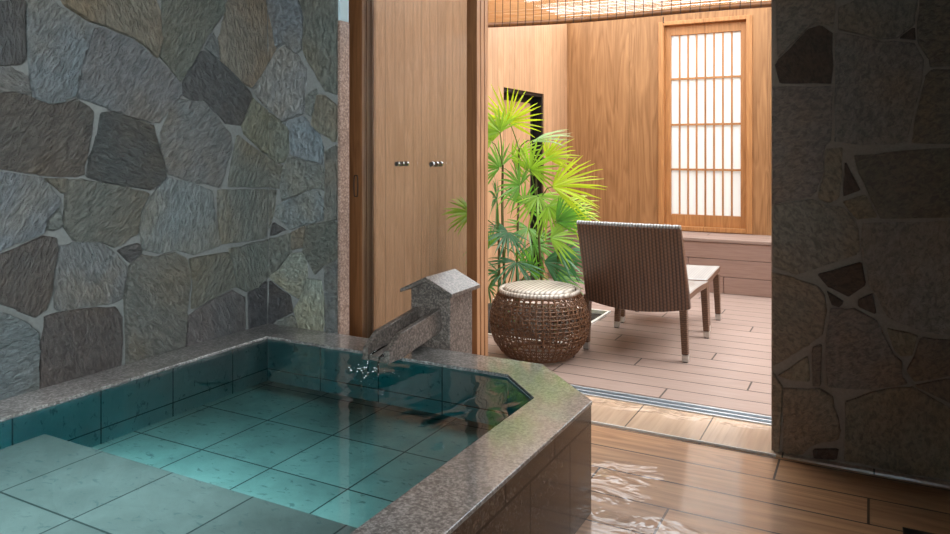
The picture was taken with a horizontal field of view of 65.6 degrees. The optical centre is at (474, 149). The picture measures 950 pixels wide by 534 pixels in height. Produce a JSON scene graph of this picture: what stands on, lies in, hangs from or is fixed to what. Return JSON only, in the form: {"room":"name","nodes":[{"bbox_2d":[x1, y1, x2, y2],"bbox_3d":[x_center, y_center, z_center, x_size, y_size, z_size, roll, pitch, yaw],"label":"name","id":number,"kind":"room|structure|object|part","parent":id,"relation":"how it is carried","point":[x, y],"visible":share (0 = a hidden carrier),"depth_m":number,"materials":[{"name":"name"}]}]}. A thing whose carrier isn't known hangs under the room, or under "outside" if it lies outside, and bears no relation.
{"room":"spa","nodes":[
{"label":"spa","id":0,"kind":"room"},
{"bbox_2d":[0,0,268,399],"bbox_3d":[-1.868,-0.250,2.083,0.179,2.909,4.914,0,0,28],"label":"wall","id":1,"kind":"structure","parent":0,"point":[134,133],"depth_m":2.87,"materials":[{"name":"grey stone"}]},
{"bbox_2d":[349,0,479,354],"bbox_3d":[-0.353,-0.082,4.069,0.844,2.536,0.042,0,0,28],"label":"door","id":2,"kind":"structure","parent":1,"relation":"in","point":[357,8],"depth_m":4.21,"materials":[{"name":"brown wood"}]},
{"bbox_3d":[-0.683,0.206,4.225,0.033,0.126,0.006,0,0,28],"label":"finger pull","id":3,"kind":"part","parent":2,"relation":"part of","materials":[{"name":"wood"}]},
{"bbox_2d":[366,0,483,354],"bbox_3d":[-0.331,-0.082,4.110,0.844,2.536,0.038,0,0,28],"label":"door","id":4,"kind":"structure","parent":1,"relation":"in","point":[402,163],"depth_m":3.92,"materials":[{"name":"brown wood"}]},
{"bbox_2d":[370,0,487,355],"bbox_3d":[-0.310,-0.082,4.150,0.844,2.536,0.038,0,0,28],"label":"door","id":5,"kind":"structure","parent":1,"relation":"in","point":[372,2],"depth_m":4.29,"materials":[{"name":"brown wood"}]},
{"bbox_2d":[267,0,337,333],"bbox_3d":[-0.807,-0.252,3.475,0.432,2.904,0.074,0,0,28],"label":"wall","id":6,"kind":"structure","parent":0,"point":[302,66],"depth_m":3.44,"materials":[{"name":"grey stone"}]},
{"bbox_2d":[338,20,348,334],"bbox_3d":[-0.603,0.305,3.381,0.015,1.790,0.070,0,0,28],"label":"trim","id":7,"kind":"structure","parent":6,"relation":"attached to","point":[343,27],"depth_m":3.37,"materials":[{"name":"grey stone"}]},
{"bbox_2d":[338,0,348,21],"bbox_3d":[-0.603,-1.145,3.381,0.011,1.110,0.062,0,0,28],"label":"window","id":8,"kind":"structure","parent":6,"relation":"attached to","point":[343,5],"depth_m":3.37,"materials":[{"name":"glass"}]},
{"bbox_2d":[375,0,566,329],"bbox_3d":[0.100,-0.010,5.942,0.120,2.580,3.472,0,0,28],"label":"wall","id":9,"kind":"structure","parent":0,"point":[421,45],"depth_m":5.05,"materials":[{"name":"brown wood"}]},
{"bbox_2d":[504,88,542,282],"bbox_3d":[0.379,0.332,6.474,0.106,1.697,0.850,0,0,28],"label":"window","id":10,"kind":"structure","parent":9,"relation":"in","point":[509,137],"depth_m":6.60,"materials":[{"name":"wood"}]},
{"bbox_3d":[0.334,0.361,6.447,0.015,1.577,0.700,0,0,28],"label":"board panel","id":11,"kind":"part","parent":10,"relation":"part of","materials":[{"name":"brown wood"}]},
{"bbox_3d":[0.340,0.332,6.495,0.017,1.697,0.850,0,0,28],"label":"dark pane","id":12,"kind":"part","parent":10,"relation":"part of","materials":[{"name":"glass"}]},
{"bbox_2d":[488,0,770,27],"bbox_3d":[1.869,-1.081,4.724,4.071,0.437,0.048,0,0,28],"label":"bamboo blind","id":13,"kind":"object","parent":9,"relation":"attached to","point":[544,18],"visible":0.88,"depth_m":5.27,"materials":[{"name":"brown"}]},
{"bbox_2d":[488,278,770,415],"bbox_3d":[1.969,1.240,4.900,4.160,0.080,3.402,0,0,28],"label":"deck","id":14,"kind":"object","parent":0,"point":[730,369],"visible":0.14,"depth_m":4.28,"materials":[{"name":"brown wood"}]},
{"bbox_2d":[489,280,589,363],"bbox_3d":[0.376,0.994,4.298,0.586,0.413,0.587,0,0,-15],"label":"rattan stool","id":15,"kind":"object","parent":14,"relation":"on","point":[528,290],"visible":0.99,"depth_m":4.11,"materials":[{"name":"wicker"}]},
{"bbox_3d":[0.375,0.807,4.298,0.410,0.041,0.410,0,0,28],"label":"seat","id":16,"kind":"part","parent":15,"relation":"part of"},
{"bbox_2d":[488,298,610,342],"bbox_3d":[0.332,1.224,5.219,0.972,0.072,1.042,0,0,28],"label":"planting bed","id":17,"kind":"object","parent":14,"relation":"in","point":[596,314],"visible":0.17,"depth_m":5.33,"materials":[{"name":"soil"}]},
{"bbox_2d":[442,85,605,332],"bbox_3d":[0.356,0.398,4.939,1.063,1.660,0.692,0,0,28],"label":"palm","id":18,"kind":"object","parent":17,"relation":"on","point":[571,208],"visible":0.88,"depth_m":4.88,"materials":[{"name":"plant"}]},
{"bbox_3d":[0.154,0.798,4.974,0.033,0.856,0.048,0,0,-20],"label":"stem","id":19,"kind":"part","parent":18,"relation":"part of","materials":[{"name":"plant"}]},
{"bbox_3d":[0.197,0.663,4.994,0.042,1.124,0.025,0,0,0],"label":"stem","id":20,"kind":"part","parent":18,"relation":"part of","materials":[{"name":"plant"}]},
{"bbox_3d":[0.295,0.613,5.118,0.028,1.226,0.040,0,0,28],"label":"stem","id":21,"kind":"part","parent":18,"relation":"part of","materials":[{"name":"plant"}]},
{"bbox_3d":[0.438,0.698,5.003,0.062,1.056,0.026,0,0,-2],"label":"stem","id":22,"kind":"part","parent":18,"relation":"part of","materials":[{"name":"plant"}]},
{"bbox_2d":[577,220,709,362],"bbox_3d":[1.056,0.806,4.528,0.636,0.788,0.840,0,0,28],"label":"lounge chair","id":23,"kind":"object","parent":14,"relation":"on","point":[626,266],"visible":0.99,"depth_m":4.21,"materials":[{"name":"brown wicker"}]},
{"bbox_3d":[0.677,1.012,4.441,0.050,0.293,0.046,0,0,28],"label":"leg","id":24,"kind":"part","parent":23,"relation":"part of","materials":[{"name":"brown wicker"}]},
{"bbox_3d":[0.971,1.012,4.983,0.054,0.293,0.043,0,0,28],"label":"leg","id":25,"kind":"part","parent":23,"relation":"part of","materials":[{"name":"brown wicker"}]},
{"bbox_3d":[0.906,0.681,4.236,0.624,0.498,0.183,0,0,28],"label":"backrest","id":26,"kind":"part","parent":23,"relation":"part of","materials":[{"name":"brown wicker"}]},
{"bbox_3d":[1.183,1.012,4.170,0.050,0.293,0.046,0,0,28],"label":"leg","id":27,"kind":"part","parent":23,"relation":"part of","materials":[{"name":"brown wicker"}]},
{"bbox_3d":[1.093,0.861,4.611,0.596,0.066,0.660,0,0,28],"label":"seat","id":28,"kind":"part","parent":23,"relation":"part of","materials":[{"name":"white fabric"}]},
{"bbox_3d":[1.471,1.012,4.714,0.054,0.293,0.043,0,0,28],"label":"leg","id":29,"kind":"part","parent":23,"relation":"part of","materials":[{"name":"brown wicker"}]},
{"bbox_2d":[549,226,770,297],"bbox_3d":[2.629,0.974,6.130,4.140,0.453,0.490,0,0,28],"label":"bench","id":30,"kind":"object","parent":14,"relation":"on","point":[744,260],"visible":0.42,"depth_m":6.13,"materials":[{"name":"brown wood"}]},
{"bbox_2d":[620,265,720,330],"bbox_3d":[1.369,1.011,5.166,0.614,0.377,0.470,0,0,28],"label":"footstool","id":31,"kind":"object","parent":14,"relation":"on","point":[694,272],"visible":0.35,"depth_m":5.15,"materials":[{"name":"beige fabric"}]},
{"bbox_3d":[1.032,1.016,5.131,0.052,0.283,0.043,0,0,28],"label":"leg","id":32,"kind":"part","parent":31,"relation":"part of","materials":[{"name":"brown wicker"}]},
{"bbox_3d":[1.369,0.859,5.166,0.596,0.073,0.470,0,0,28],"label":"seat","id":33,"kind":"part","parent":31,"relation":"part of","materials":[{"name":"white fabric"}]},
{"bbox_3d":[1.526,1.016,4.867,0.052,0.283,0.043,0,0,28],"label":"leg","id":34,"kind":"part","parent":31,"relation":"part of","materials":[{"name":"brown wicker"}]},
{"bbox_3d":[1.710,1.016,5.210,0.052,0.283,0.043,0,0,28],"label":"leg","id":35,"kind":"part","parent":31,"relation":"part of","materials":[{"name":"brown wicker"}]},
{"bbox_2d":[567,7,770,235],"bbox_3d":[2.831,-0.010,6.380,4.280,2.580,0.120,0,0,28],"label":"wall","id":36,"kind":"structure","parent":0,"point":[612,65],"depth_m":7.05,"materials":[{"name":"brown wood"}]},
{"bbox_2d":[658,15,751,233],"bbox_3d":[2.105,-0.226,6.745,0.826,1.936,0.122,0,0,28],"label":"window","id":37,"kind":"structure","parent":36,"relation":"in","point":[705,65],"depth_m":6.76,"materials":[{"name":"orange wood"}]},
{"bbox_3d":[2.118,-0.235,6.769,0.620,1.665,0.006,0,0,28],"label":"paper pane","id":38,"kind":"part","parent":37,"relation":"part of","materials":[{"name":"white paper"}]},
{"bbox_2d":[575,423,949,533],"bbox_3d":[-0.116,1.250,0.970,4.320,0.100,4.600,0,0,28],"label":"floor","id":39,"kind":"structure","parent":0,"point":[642,483],"depth_m":2.56,"materials":[{"name":"brown wood"}]},
{"bbox_2d":[0,323,591,533],"bbox_3d":[-0.834,1.015,1.992,1.733,0.370,2.563,0,0,28],"label":"soaking tub","id":40,"kind":"object","parent":39,"relation":"on","point":[263,429],"visible":0.94,"depth_m":2.41,"materials":[{"name":"grey stone"}]},
{"bbox_2d":[363,269,479,363],"bbox_3d":[-0.229,0.866,3.047,0.256,0.668,0.589,0,0,28],"label":"spout","id":41,"kind":"object","parent":40,"relation":"on","point":[439,316],"visible":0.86,"depth_m":3.09,"materials":[{"name":"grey stone"}]},
{"bbox_3d":[-0.144,0.897,3.207,0.194,0.605,0.197,0,0,28],"label":"post","id":42,"kind":"part","parent":41,"relation":"part of","materials":[{"name":"grey stone"}]},
{"bbox_3d":[-0.837,0.936,1.998,1.374,0.188,2.187,0,0,28],"label":"water","id":43,"kind":"object","parent":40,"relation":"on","visible":0},
{"bbox_2d":[347,364,394,381],"bbox_3d":[-0.385,0.841,2.760,0.280,0.004,0.168,0,0,28],"label":"foam","id":44,"kind":"object","parent":43,"relation":"on","point":[358,364],"visible":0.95,"depth_m":2.83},
{"bbox_2d":[367,344,387,376],"bbox_3d":[-0.354,0.806,2.831,0.061,0.084,0.145,0,0,28],"label":"water","id":45,"kind":"object","parent":43,"relation":"on","point":[375,351],"visible":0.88,"depth_m":2.79,"materials":[{"name":"clear liquid"}]},
{"bbox_2d":[902,527,933,533],"bbox_3d":[1.484,1.196,2.154,0.400,0.008,0.200,0,0,28],"label":"floor drain","id":46,"kind":"object","parent":39,"relation":"on","point":[905,530],"visible":1,"depth_m":2.31,"materials":[{"name":"metal"}]},
{"bbox_2d":[771,0,949,481],"bbox_3d":[2.050,-0.250,2.602,1.854,2.908,0.297,0,0,28],"label":"wall","id":47,"kind":"structure","parent":0,"point":[860,89],"depth_m":2.77,"materials":[{"name":"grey stone"}]},
{"bbox_2d":[591,421,775,456],"bbox_3d":[0.844,1.195,3.061,0.754,0.010,0.006,0,0,28],"label":"trim","id":48,"kind":"structure","parent":47,"relation":"attached to","point":[592,422],"depth_m":3.04,"materials":[{"name":"silver metal"}]},
{"bbox_2d":[586,396,949,487],"bbox_3d":[1.045,1.246,3.133,4.320,0.108,0.310,0,0,28],"label":"sill","id":49,"kind":"structure","parent":47,"relation":"attached to","point":[746,435],"depth_m":3.15,"materials":[{"name":"tile"}]},
{"bbox_2d":[570,384,770,425],"bbox_3d":[0.320,1.233,3.777,2.314,0.094,0.136,0,0,28],"label":"door track","id":50,"kind":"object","parent":49,"relation":"on","point":[587,391],"depth_m":3.43,"materials":[{"name":"metal"}]}
]}

